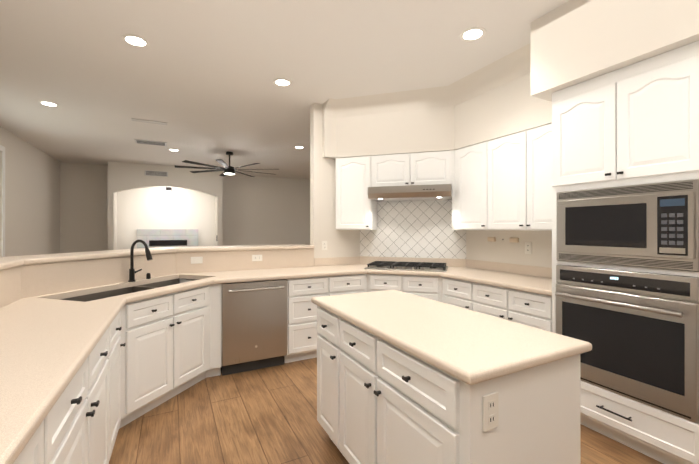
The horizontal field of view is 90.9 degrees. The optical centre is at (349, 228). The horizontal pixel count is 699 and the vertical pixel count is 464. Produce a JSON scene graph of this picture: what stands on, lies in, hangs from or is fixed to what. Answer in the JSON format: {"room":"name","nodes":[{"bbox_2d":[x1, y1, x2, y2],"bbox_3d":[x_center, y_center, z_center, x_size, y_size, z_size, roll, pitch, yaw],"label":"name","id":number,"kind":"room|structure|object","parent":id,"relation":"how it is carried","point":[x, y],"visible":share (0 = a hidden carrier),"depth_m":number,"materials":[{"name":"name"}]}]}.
{"room":"kitchen","nodes":[
{"label":"kitchen","id":0,"kind":"room"},
{"bbox_2d":[0,126,59,256],"bbox_3d":[-3.881,-0.087,2.358,0.120,2.930,12.920,0,0,-27],"label":"wall","id":1,"kind":"structure","parent":0,"point":[32,200],"depth_m":6.25,"materials":[{"name":"beige paint"}]},
{"bbox_2d":[0,145,4,256],"bbox_3d":[-4.918,0.061,4.400,0.115,2.640,2.060,0,0,-27],"label":"window","id":2,"kind":"structure","parent":1,"relation":"in","point":[2,148],"depth_m":5.29,"materials":[{"name":"white paint"}]},
{"bbox_2d":[0,249,313,307],"bbox_3d":[-0.435,0.812,1.359,2.637,1.130,5.361,0,0,-27],"label":"wall","id":3,"kind":"structure","parent":0,"point":[17,283],"depth_m":2.96,"materials":[{"name":"beige paint"}]},
{"bbox_2d":[0,244,313,269],"bbox_3d":[-0.618,0.225,1.417,2.905,0.040,5.631,0,0,-27],"label":"bar","id":4,"kind":"object","parent":3,"relation":"on","point":[7,262],"visible":0.96,"depth_m":2.95,"materials":[{"name":"beige stone"}]},
{"bbox_2d":[191,257,202,263],"bbox_3d":[-1.606,0.335,3.618,0.115,0.072,0.008,0,0,-27],"label":"outlet","id":5,"kind":"object","parent":3,"relation":"attached to","point":[196,260],"visible":1,"depth_m":3.62,"materials":[{"name":"white plastic"}]},
{"bbox_2d":[252,255,261,260],"bbox_3d":[-1.047,0.335,3.908,0.115,0.072,0.008,0,0,-27],"label":"outlet","id":6,"kind":"object","parent":3,"relation":"attached to","point":[256,257],"visible":1,"depth_m":3.90,"materials":[{"name":"white plastic"}]},
{"bbox_2d":[60,161,309,252],"bbox_3d":[-3.368,-0.078,9.492,7.350,2.930,0.720,0,0,-27],"label":"wall","id":7,"kind":"structure","parent":0,"point":[113,205],"depth_m":8.95,"materials":[{"name":"beige paint"}]},
{"bbox_2d":[137,229,197,248],"bbox_3d":[-4.734,0.706,9.008,1.420,1.360,0.080,0,0,-27],"label":"fireplace","id":8,"kind":"object","parent":7,"relation":"attached to","point":[152,238],"visible":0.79,"depth_m":8.97,"materials":[{"name":"tile"}]},
{"bbox_2d":[0,0,568,178],"bbox_3d":[-0.537,-1.600,4.023,7.650,0.100,13.100,0,0,-27],"label":"ceiling","id":9,"kind":"structure","parent":0,"point":[198,77],"depth_m":3.28,"materials":[{"name":"white paint"}]},
{"bbox_2d":[38,101,58,106],"bbox_3d":[-3.738,-1.546,4.281,0.196,0.006,0.196,0,0,-27],"label":"recessed light","id":10,"kind":"object","parent":9,"relation":"in","point":[48,103],"visible":1,"depth_m":4.26,"materials":[{"name":"white plastic"}]},
{"bbox_2d":[121,34,148,47],"bbox_3d":[-1.768,-1.548,2.846,0.196,0.006,0.196,0,0,-27],"label":"recessed light","id":11,"kind":"object","parent":9,"relation":"in","point":[135,40],"visible":1,"depth_m":2.84,"materials":[{"name":"white plastic"}]},
{"bbox_2d":[131,118,166,124],"bbox_3d":[-2.894,-1.544,4.988,0.450,0.008,0.120,0,0,-27],"label":"ceiling vent","id":12,"kind":"object","parent":9,"relation":"in","point":[138,120],"depth_m":4.96,"materials":[{"name":"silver metal"}]},
{"bbox_2d":[134,139,166,145],"bbox_3d":[-3.568,-1.540,6.193,0.500,0.013,0.300,0,0,-27],"label":"ceiling vent","id":13,"kind":"object","parent":9,"relation":"in","point":[149,142],"visible":0.96,"depth_m":6.16,"materials":[{"name":"silver metal"}]},
{"bbox_2d":[145,170,167,176],"bbox_3d":[-4.706,-1.334,8.390,0.500,0.120,0.009,0,0,-27],"label":"ceiling vent","id":14,"kind":"object","parent":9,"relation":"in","point":[156,173],"depth_m":8.39,"materials":[{"name":"silver metal"}]},
{"bbox_2d":[174,152,275,176],"bbox_3d":[-2.445,-1.322,6.996,1.988,0.446,1.967,0,0,-27],"label":"ceiling fan","id":15,"kind":"object","parent":9,"relation":"hanging from","point":[228,170],"visible":1,"depth_m":6.87,"materials":[{"name":"black metal"}]},
{"bbox_2d":[273,78,291,86],"bbox_3d":[-0.711,-1.547,3.652,0.196,0.006,0.196,0,0,-27],"label":"recessed light","id":16,"kind":"object","parent":9,"relation":"in","point":[282,82],"visible":1,"depth_m":3.65,"materials":[{"name":"white plastic"}]},
{"bbox_2d":[460,27,485,41],"bbox_3d":[0.984,-1.548,2.750,0.196,0.006,0.196,0,0,-27],"label":"recessed light","id":17,"kind":"object","parent":9,"relation":"in","point":[472,34],"visible":1,"depth_m":2.74,"materials":[{"name":"white plastic"}]},
{"bbox_2d":[310,103,359,265],"bbox_3d":[1.081,-0.083,5.095,3.490,2.930,0.120,0,0,-27],"label":"wall","id":18,"kind":"structure","parent":0,"point":[343,243],"depth_m":4.31,"materials":[{"name":"beige paint"}]},
{"bbox_2d":[322,241,326,249],"bbox_3d":[-0.311,0.216,4.303,0.072,0.115,0.008,0,0,-27],"label":"outlet","id":19,"kind":"object","parent":18,"relation":"attached to","point":[324,245],"visible":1,"depth_m":4.30,"materials":[{"name":"white plastic"}]},
{"bbox_2d":[336,156,371,229],"bbox_3d":[0.042,-0.430,4.235,0.321,0.880,0.321,0,0,-27],"label":"upper cabinet","id":20,"kind":"object","parent":18,"relation":"attached to","point":[353,174],"depth_m":4.22,"materials":[{"name":"white paint"}]},
{"bbox_2d":[325,147,453,157],"bbox_3d":[0.432,-0.898,4.055,1.140,0.028,1.016,0,0,-27],"label":"trim","id":21,"kind":"structure","parent":18,"relation":"attached to","point":[451,148],"depth_m":4.09,"materials":[{"name":"beige paint"}]},
{"bbox_2d":[109,357,662,463],"bbox_3d":[-0.537,1.430,4.020,7.650,0.100,13.100,0,0,-27],"label":"floor","id":22,"kind":"structure","parent":0,"point":[267,415],"depth_m":2.36,"materials":[{"name":"brown wood"}]},
{"bbox_2d":[221,279,286,375],"bbox_3d":[-1.018,0.946,3.537,0.612,0.868,0.656,0,0,-27],"label":"dishwasher","id":23,"kind":"object","parent":22,"relation":"on","point":[254,325],"visible":0.96,"depth_m":3.29,"materials":[{"name":"silver metal"}]},
{"bbox_2d":[0,240,551,463],"bbox_3d":[0.354,0.737,1.694,4.102,1.281,5.248,0,0,-27],"label":"base cabinet","id":24,"kind":"object","parent":22,"relation":"on","point":[86,374],"visible":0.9,"depth_m":2.50,"materials":[{"name":"white paint"}]},
{"bbox_2d":[59,278,199,301],"bbox_3d":[-1.693,0.548,2.825,1.218,0.339,1.218,0,0,-27],"label":"sink","id":25,"kind":"object","parent":24,"relation":"in","point":[148,289],"depth_m":2.75,"materials":[{"name":"black"}]},
{"bbox_2d":[128,240,152,281],"bbox_3d":[-1.835,0.281,3.030,0.190,0.366,0.303,0,0,-27],"label":"faucet","id":26,"kind":"object","parent":24,"relation":"on","point":[132,271],"depth_m":3.00,"materials":[{"name":"black metal"}]},
{"bbox_2d":[364,261,447,271],"bbox_3d":[0.677,0.441,4.046,0.910,0.048,0.520,0,0,18],"label":"cooktop","id":27,"kind":"object","parent":24,"relation":"in","point":[412,266],"visible":1,"depth_m":3.93,"materials":[{"name":"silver metal"}]},
{"bbox_2d":[311,301,580,463],"bbox_3d":[0.346,0.941,1.840,0.666,0.874,1.334,0,0,-27],"label":"kitchen island","id":28,"kind":"object","parent":22,"relation":"on","point":[404,378],"depth_m":1.36,"materials":[{"name":"white paint"}]},
{"bbox_2d":[311,289,591,388],"bbox_3d":[0.364,0.482,1.858,0.680,0.040,1.390,0,0,-27],"label":"island countertop","id":29,"kind":"structure","parent":28,"relation":"on","point":[480,348],"depth_m":1.48,"materials":[{"name":"beige stone"}]},
{"bbox_2d":[552,41,698,463],"bbox_3d":[1.947,0.191,2.297,0.718,2.375,0.840,0,0,-27],"label":"tall cabinet","id":30,"kind":"object","parent":22,"relation":"on","point":[637,123],"visible":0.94,"depth_m":2.08,"materials":[{"name":"white paint"}]},
{"bbox_2d":[555,265,698,423],"bbox_3d":[1.896,0.649,2.270,0.678,0.772,0.754,0,0,-27],"label":"wall oven","id":31,"kind":"object","parent":30,"relation":"in","point":[639,331],"visible":0.94,"depth_m":2.04,"materials":[{"name":"silver metal"}]},
{"bbox_2d":[556,179,698,270],"bbox_3d":[1.853,-0.015,2.248,0.456,0.487,0.754,0,0,-27],"label":"microwave","id":32,"kind":"object","parent":30,"relation":"in","point":[654,225],"visible":1,"depth_m":2.06,"materials":[{"name":"silver metal"}]},
{"bbox_2d":[323,103,454,158],"bbox_3d":[0.417,-1.217,4.084,1.140,0.666,1.068,0,0,-27],"label":"soffit","id":33,"kind":"structure","parent":0,"point":[432,128],"depth_m":4.10,"materials":[{"name":"beige paint"}]},
{"bbox_2d":[325,43,530,117],"bbox_3d":[0.720,-1.465,3.520,1.160,0.170,2.232,0,0,-27],"label":"wall","id":34,"kind":"structure","parent":0,"point":[512,66],"depth_m":3.87,"materials":[{"name":"beige paint"}]},
{"bbox_2d":[454,119,551,149],"bbox_3d":[1.461,-0.899,3.335,0.014,0.028,1.222,0,0,-27],"label":"trim","id":35,"kind":"structure","parent":0,"point":[467,144],"depth_m":3.27,"materials":[{"name":"beige paint"}]},
{"bbox_2d":[455,73,551,149],"bbox_3d":[1.350,-1.217,3.879,0.330,0.666,2.290,0,0,-27],"label":"soffit","id":36,"kind":"structure","parent":0,"point":[511,106],"depth_m":3.34,"materials":[{"name":"beige paint"}]},
{"bbox_2d":[466,230,551,277],"bbox_3d":[2.745,-0.088,1.672,0.120,2.930,5.610,0,0,-27],"label":"wall","id":37,"kind":"structure","parent":0,"point":[479,246],"depth_m":3.60,"materials":[{"name":"beige paint"}]},
{"bbox_2d":[388,150,451,185],"bbox_3d":[0.758,-0.682,4.177,0.881,0.400,0.881,0,0,-27],"label":"upper cabinet","id":38,"kind":"object","parent":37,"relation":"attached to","point":[406,169],"depth_m":4.02,"materials":[{"name":"white paint"}]},
{"bbox_2d":[368,184,451,201],"bbox_3d":[0.729,-0.411,4.085,0.932,0.135,0.498,0,0,18],"label":"range hood","id":39,"kind":"object","parent":38,"relation":"attached to","point":[415,192],"visible":1,"depth_m":3.88,"materials":[{"name":"silver metal"}]},
{"bbox_2d":[452,142,483,229],"bbox_3d":[1.420,-0.431,3.739,0.327,0.902,0.463,0,0,-27],"label":"upper cabinet","id":40,"kind":"object","parent":37,"relation":"attached to","point":[467,162],"depth_m":3.68,"materials":[{"name":"white paint"}]},
{"bbox_2d":[487,237,518,242],"bbox_3d":[1.629,0.120,3.667,0.030,0.050,0.380,0,0,-27],"label":"paper towel holder","id":41,"kind":"object","parent":37,"relation":"attached to","point":[493,239],"visible":1,"depth_m":3.57,"materials":[{"name":"gold plastic"}]},
{"bbox_2d":[484,123,551,230],"bbox_3d":[1.726,-0.432,3.150,0.327,0.902,0.865,0,0,-27],"label":"upper cabinet","id":42,"kind":"object","parent":37,"relation":"attached to","point":[503,183],"depth_m":3.14,"materials":[{"name":"white paint"}]},
{"bbox_2d":[525,242,531,253],"bbox_3d":[1.771,0.195,3.414,0.008,0.115,0.072,0,0,-27],"label":"outlet","id":43,"kind":"object","parent":37,"relation":"attached to","point":[528,247],"visible":1,"depth_m":3.41,"materials":[{"name":"white plastic"}]},
{"bbox_2d":[530,0,698,101],"bbox_3d":[2.674,-1.278,0.877,0.740,0.552,4.260,0,0,-27],"label":"ceiling soffit","id":44,"kind":"structure","parent":0,"point":[573,42],"depth_m":2.18,"materials":[{"name":"beige paint"}]},
{"bbox_3d":[0.788,-0.084,4.395,1.025,2.930,1.025,0,0,-27],"label":"wall","id":45,"kind":"structure","parent":0,"visible":0},
{"bbox_2d":[360,200,465,258],"bbox_3d":[0.769,-0.092,4.337,1.329,0.915,0.002,0,0,16],"label":"tile backsplash","id":46,"kind":"structure","parent":45,"relation":"attached to","point":[420,229],"depth_m":4.32,"materials":[{"name":"white tile"}]}
]}

